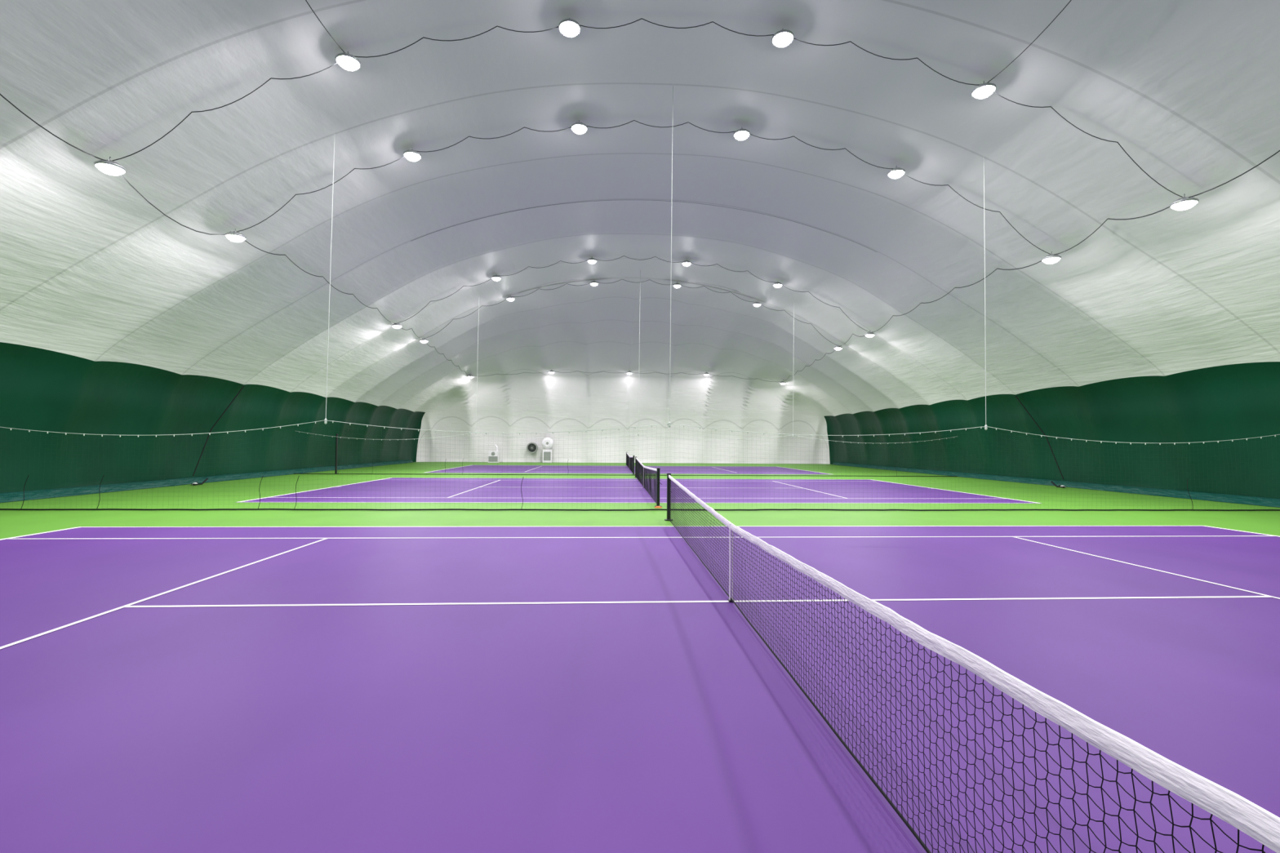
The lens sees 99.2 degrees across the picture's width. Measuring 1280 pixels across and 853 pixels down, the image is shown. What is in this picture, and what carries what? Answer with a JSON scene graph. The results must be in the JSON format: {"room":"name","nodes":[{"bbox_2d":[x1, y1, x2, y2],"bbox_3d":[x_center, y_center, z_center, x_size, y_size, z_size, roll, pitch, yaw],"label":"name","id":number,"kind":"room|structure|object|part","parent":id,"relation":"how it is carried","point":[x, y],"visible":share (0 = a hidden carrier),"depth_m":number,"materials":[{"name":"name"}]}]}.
{"room":"sports hall","nodes":[
{"label":"sports hall","id":0,"kind":"room"},
{"bbox_2d":[0,342,425,493],"bbox_3d":[-17.343,-0.004,17.248,1.478,4.327,60.867,1,-2,-3],"label":"wall","id":1,"kind":"structure","parent":0,"point":[41,389],"depth_m":19.91,"materials":[{"name":"green fabric"}]},
{"bbox_2d":[0,459,413,502],"bbox_3d":[-17.680,2.004,16.432,0.470,0.237,59.800,1,-2,-3],"label":"baseboard","id":2,"kind":"structure","parent":1,"relation":"attached to","point":[43,494],"depth_m":20.07,"materials":[{"name":"teal"}]},
{"bbox_2d":[191,386,244,484],"bbox_3d":[-17.270,0.252,22.239,0.600,4.090,2.597,1,-2,-3],"label":"strap","id":3,"kind":"object","parent":1,"relation":"attached to","point":[205,480],"visible":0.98,"depth_m":22.04,"materials":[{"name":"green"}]},
{"bbox_2d":[416,410,830,464],"bbox_3d":[-1.091,1.008,48.141,36.837,4.474,2.268,1,-2,-3],"label":"wall","id":4,"kind":"structure","parent":0,"point":[527,424],"depth_m":48.88,"materials":[{"name":"white fabric"}]},
{"bbox_2d":[526,442,537,453],"bbox_3d":[-9.533,1.884,48.147,0.960,0.960,0.310,1,-2,-3],"label":"air vent","id":5,"kind":"object","parent":4,"relation":"in","point":[534,448],"visible":0.95,"depth_m":48.06,"materials":[{"name":"grey metal"}]},
{"bbox_2d":[0,0,1279,417],"bbox_3d":[0.612,-5.486,18.087,35.119,7.269,60.633,1,-2,-3],"label":"ceiling","id":6,"kind":"structure","parent":0,"point":[1189,90],"depth_m":15.53,"materials":[{"name":"white fabric"}]},
{"bbox_2d":[491,275,501,280],"bbox_3d":[-7.183,-7.477,27.259,0.490,0.360,0.490,-2,-2,-3],"label":"ceiling lamp","id":7,"kind":"object","parent":6,"relation":"attached to","point":[495,277],"depth_m":27.13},
{"bbox_2d":[506,294,515,301],"bbox_3d":[-7.401,-7.356,31.171,0.490,0.360,0.490,-2,-2,-3],"label":"ceiling lamp","id":8,"kind":"object","parent":6,"relation":"attached to","point":[510,298],"depth_m":31.04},
{"bbox_2d":[586,256,596,263],"bbox_3d":[-2.422,-8.423,27.553,0.490,0.360,0.490,0,-2,-3],"label":"ceiling lamp","id":9,"kind":"object","parent":6,"relation":"attached to","point":[591,260],"depth_m":27.43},
{"bbox_2d":[590,280,598,286],"bbox_3d":[-2.640,-8.302,31.465,0.490,0.360,0.490,0,-2,-3],"label":"ceiling lamp","id":10,"kind":"object","parent":6,"relation":"attached to","point":[593,283],"depth_m":31.33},
{"bbox_2d":[293,269,957,476],"bbox_3d":[-0.111,-2.980,29.785,36.105,11.287,0.258,1,-2,-3],"label":"net","id":11,"kind":"object","parent":6,"relation":"hanging from","point":[640,269],"visible":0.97,"depth_m":29.69,"materials":[{"name":"grey fabric"}]},
{"bbox_3d":[-0.193,1.508,29.640,36.001,2.231,0.171,1,-2,-3],"label":"panel","id":12,"kind":"part","parent":11,"relation":"part of","materials":[{"name":"black"}]},
{"bbox_2d":[0,84,1279,511],"bbox_3d":[0.749,-3.457,14.349,36.105,11.287,0.243,1,-2,-3],"label":"net","id":13,"kind":"object","parent":6,"relation":"hanging from","point":[326,420],"visible":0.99,"depth_m":14.19,"materials":[{"name":"grey fabric"}]},
{"bbox_3d":[0.667,1.031,14.179,36.001,2.231,0.184,1,-2,-3],"label":"panel","id":14,"kind":"part","parent":13,"relation":"part of","materials":[{"name":"black"}]},
{"bbox_2d":[0,0,1279,382],"bbox_3d":[0.356,-6.649,22.412,25.378,4.396,43.822,1,-2,-3],"label":"wiring","id":15,"kind":"object","parent":6,"relation":"attached to","point":[1,95],"visible":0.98,"depth_m":14.07,"materials":[{"name":"grey metal"}]},
{"bbox_2d":[93,156,126,175],"bbox_3d":[-11.145,-5.498,11.466,0.485,0.360,0.486,0,-2,4],"label":"ceiling lamp","id":16,"kind":"object","parent":15,"relation":"attached to","point":[109,166],"visible":1,"depth_m":11.37,"materials":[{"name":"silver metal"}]},
{"bbox_2d":[225,228,246,242],"bbox_3d":[-11.358,-5.380,15.308,0.485,0.360,0.486,0,-2,4],"label":"ceiling lamp","id":17,"kind":"object","parent":15,"relation":"attached to","point":[234,236],"visible":0.99,"depth_m":15.20,"materials":[{"name":"silver metal"}]},
{"bbox_2d":[335,51,360,71],"bbox_3d":[-6.323,-7.954,11.810,0.486,0.360,0.486,0,-2,4],"label":"ceiling lamp","id":18,"kind":"object","parent":15,"relation":"attached to","point":[349,62],"visible":1,"depth_m":11.71,"materials":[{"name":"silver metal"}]},
{"bbox_2d":[391,323,402,328],"bbox_3d":[-12.004,-5.022,26.915,0.485,0.360,0.486,0,-2,4],"label":"ceiling lamp","id":19,"kind":"object","parent":15,"relation":"attached to","point":[397,326],"visible":0.98,"depth_m":26.79,"materials":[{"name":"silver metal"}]},
{"bbox_2d":[403,147,421,161],"bbox_3d":[-6.537,-7.835,15.652,0.486,0.360,0.486,0,-2,4],"label":"ceiling lamp","id":20,"kind":"object","parent":15,"relation":"attached to","point":[412,155],"visible":1,"depth_m":15.54,"materials":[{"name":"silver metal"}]},
{"bbox_2d":[419,337,428,342],"bbox_3d":[-12.221,-4.901,30.827,0.485,0.360,0.486,0,-2,4],"label":"ceiling lamp","id":21,"kind":"object","parent":15,"relation":"attached to","point":[424,340],"visible":1,"depth_m":30.69,"materials":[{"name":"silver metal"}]},
{"bbox_2d":[558,17,580,37],"bbox_3d":[-1.563,-8.900,12.104,0.490,0.360,0.490,0,-2,-3],"label":"ceiling lamp","id":22,"kind":"object","parent":15,"relation":"attached to","point":[570,28],"visible":1,"depth_m":12.00,"materials":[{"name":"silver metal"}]},
{"bbox_2d":[570,120,587,133],"bbox_3d":[-1.777,-8.781,15.946,0.490,0.360,0.490,0,-2,-3],"label":"ceiling lamp","id":23,"kind":"object","parent":15,"relation":"attached to","point":[579,127],"visible":1,"depth_m":15.83,"materials":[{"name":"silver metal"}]},
{"bbox_2d":[733,126,750,140],"bbox_3d":[3.027,-8.738,16.212,0.490,0.360,0.490,1,-2,-3],"label":"ceiling lamp","id":24,"kind":"object","parent":15,"relation":"attached to","point":[742,134],"visible":1,"depth_m":16.10,"materials":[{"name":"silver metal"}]},
{"bbox_2d":[773,281,782,288],"bbox_3d":[7.087,-7.338,28.048,0.486,0.360,0.486,0,-2,4],"label":"ceiling lamp","id":25,"kind":"object","parent":15,"relation":"attached to","point":[777,284],"visible":1,"depth_m":27.92,"materials":[{"name":"silver metal"}]},
{"bbox_2d":[771,28,794,47],"bbox_3d":[3.241,-8.857,12.370,0.490,0.360,0.490,1,-2,-3],"label":"ceiling lamp","id":26,"kind":"object","parent":15,"relation":"attached to","point":[783,37],"visible":1,"depth_m":12.27,"materials":[{"name":"silver metal"}]},
{"bbox_2d":[834,345,842,350],"bbox_3d":[11.695,-4.685,32.150,0.485,0.360,0.486,0,-2,4],"label":"ceiling lamp","id":27,"kind":"object","parent":15,"relation":"attached to","point":[837,347],"visible":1,"depth_m":32.02,"materials":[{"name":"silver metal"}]},
{"bbox_2d":[864,330,875,337],"bbox_3d":[11.912,-4.805,28.238,0.485,0.360,0.486,0,-2,4],"label":"ceiling lamp","id":28,"kind":"object","parent":15,"relation":"attached to","point":[869,334],"visible":1,"depth_m":28.11,"materials":[{"name":"silver metal"}]},
{"bbox_2d":[887,165,905,178],"bbox_3d":[7.733,-7.696,16.441,0.486,0.360,0.486,0,-2,4],"label":"ceiling lamp","id":29,"kind":"object","parent":15,"relation":"attached to","point":[895,173],"visible":1,"depth_m":16.33,"materials":[{"name":"silver metal"}]},
{"bbox_2d":[971,80,995,98],"bbox_3d":[7.946,-7.815,12.599,0.486,0.360,0.486,0,-2,4],"label":"ceiling lamp","id":30,"kind":"object","parent":15,"relation":"attached to","point":[983,91],"visible":1,"depth_m":12.50,"materials":[{"name":"silver metal"}]},
{"bbox_2d":[1041,251,1061,263],"bbox_3d":[12.558,-5.164,16.631,0.485,0.360,0.486,0,-2,4],"label":"ceiling lamp","id":31,"kind":"object","parent":15,"relation":"attached to","point":[1051,258],"visible":1,"depth_m":16.52,"materials":[{"name":"silver metal"}]},
{"bbox_2d":[1169,193,1199,210],"bbox_3d":[12.771,-5.282,12.789,0.485,0.360,0.486,0,-2,4],"label":"ceiling lamp","id":32,"kind":"object","parent":15,"relation":"attached to","point":[1185,202],"visible":1,"depth_m":12.69,"materials":[{"name":"silver metal"}]},
{"bbox_2d":[672,281,681,288],"bbox_3d":[2.164,-8.259,31.731,0.490,0.360,0.490,1,-2,-3],"label":"ceiling lamp","id":33,"kind":"object","parent":6,"relation":"attached to","point":[677,285],"depth_m":31.61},
{"bbox_2d":[681,260,691,266],"bbox_3d":[2.382,-8.380,27.818,0.490,0.360,0.490,1,-2,-3],"label":"ceiling lamp","id":34,"kind":"object","parent":6,"relation":"attached to","point":[686,263],"depth_m":27.69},
{"bbox_2d":[752,300,761,306],"bbox_3d":[6.871,-7.217,31.960,0.490,0.360,0.490,3,-2,-3],"label":"ceiling lamp","id":35,"kind":"object","parent":6,"relation":"attached to","point":[757,304],"depth_m":31.84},
{"bbox_2d":[0,462,1279,539],"bbox_3d":[0.541,2.416,18.034,40.400,0.200,65.000,1,-2,-3],"label":"floor","id":36,"kind":"structure","parent":0,"point":[13,523],"depth_m":14.37,"materials":[{"name":"green plastic"}]},
{"bbox_2d":[334,433,337,473],"bbox_3d":[-16.296,1.464,29.252,0.240,2.160,0.234,1,-2,-3],"label":"pole","id":37,"kind":"object","parent":36,"relation":"on","point":[336,434],"visible":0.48,"depth_m":29.22,"materials":[{"name":"metal"}]},
{"bbox_2d":[487,444,499,462],"bbox_3d":[-12.695,2.352,47.291,0.900,1.565,0.540,1,-2,-3],"label":"heater unit","id":38,"kind":"object","parent":36,"relation":"on","point":[492,458],"visible":0.97,"depth_m":47.04,"materials":[{"name":"white metal"}]},
{"bbox_2d":[542,437,553,462],"bbox_3d":[-8.116,2.065,47.849,1.000,2.200,0.550,1,-2,-3],"label":"fan","id":39,"kind":"object","parent":36,"relation":"on","point":[547,441],"visible":0.98,"depth_m":47.62,"materials":[{"name":"white plastic"}]},
{"bbox_2d":[427,465,828,474],"bbox_3d":[-0.712,2.896,36.983,23.800,0.001,10.990,1,-2,-3],"label":"court surface","id":40,"kind":"object","parent":36,"relation":"on","point":[472,468],"depth_m":35.84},
{"bbox_2d":[426,465,830,474],"bbox_3d":[-0.712,2.891,36.983,23.780,0.002,10.964,1,-2,-3],"label":"court lines","id":41,"kind":"object","parent":36,"relation":"on","point":[468,465],"visible":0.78,"depth_m":33.67,"materials":[{"name":"white paint"}]},
{"bbox_2d":[626,452,634,474],"bbox_3d":[-0.708,2.357,37.000,0.200,1.062,13.054,1,-2,-3],"label":"net","id":42,"kind":"object","parent":41,"relation":"on","point":[628,464],"visible":0.98,"depth_m":35.06,"materials":[{"name":"black fabric"}]},
{"bbox_2d":[235,477,1033,503],"bbox_3d":[0.149,2.418,21.509,23.800,0.001,10.990,1,-2,-3],"label":"court surface","id":43,"kind":"object","parent":36,"relation":"on","point":[406,489],"depth_m":19.50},
{"bbox_2d":[0,525,1279,648],"bbox_3d":[1.009,1.935,6.035,23.780,0.002,10.964,1,-2,-3],"label":"court lines","id":44,"kind":"object","parent":36,"relation":"on","point":[1264,596],"visible":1,"depth_m":6.29,"materials":[{"name":"white paint"}]},
{"bbox_2d":[664,473,1279,852],"bbox_3d":[1.013,1.401,6.052,0.200,1.062,13.054,1,-2,-3],"label":"net","id":45,"kind":"object","parent":44,"relation":"on","point":[1249,818],"visible":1,"depth_m":2.07,"materials":[{"name":"black cord netting"},{"name":"white fabric tape"},{"name":"black metal"}]},
{"bbox_2d":[0,525,1279,852],"bbox_3d":[1.009,1.940,6.035,23.800,0.001,10.990,1,-2,-3],"label":"court surface","id":46,"kind":"object","parent":36,"relation":"on","point":[642,727],"depth_m":3.87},
{"bbox_2d":[239,477,1041,503],"bbox_3d":[0.149,2.413,21.509,23.780,0.002,10.964,1,-2,-3],"label":"court lines","id":47,"kind":"object","parent":36,"relation":"on","point":[389,477],"visible":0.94,"depth_m":17.56,"materials":[{"name":"white paint"}]},
{"bbox_2d":[635,456,662,506],"bbox_3d":[0.152,1.879,21.526,0.200,1.062,13.054,1,-2,-3],"label":"net","id":48,"kind":"object","parent":47,"relation":"on","point":[641,466],"visible":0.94,"depth_m":18.56,"materials":[{"name":"black fabric"}]},
{"bbox_2d":[824,361,1279,498],"bbox_3d":[18.481,0.319,19.157,1.387,4.325,60.878,1,-2,-3],"label":"wall","id":49,"kind":"structure","parent":0,"point":[1241,401],"depth_m":21.60,"materials":[{"name":"green fabric"}]},
{"bbox_2d":[1015,395,1066,488],"bbox_3d":[17.815,0.569,24.180,0.600,4.090,2.597,1,-2,-3],"label":"strap","id":50,"kind":"object","parent":49,"relation":"attached to","point":[1051,482],"visible":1,"depth_m":24.00,"materials":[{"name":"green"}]},
{"bbox_2d":[832,462,1279,507],"bbox_3d":[18.832,2.334,18.452,0.472,0.238,59.800,1,-2,-3],"label":"baseboard","id":51,"kind":"structure","parent":49,"relation":"attached to","point":[1262,501],"depth_m":21.62,"materials":[{"name":"teal"}]}
]}

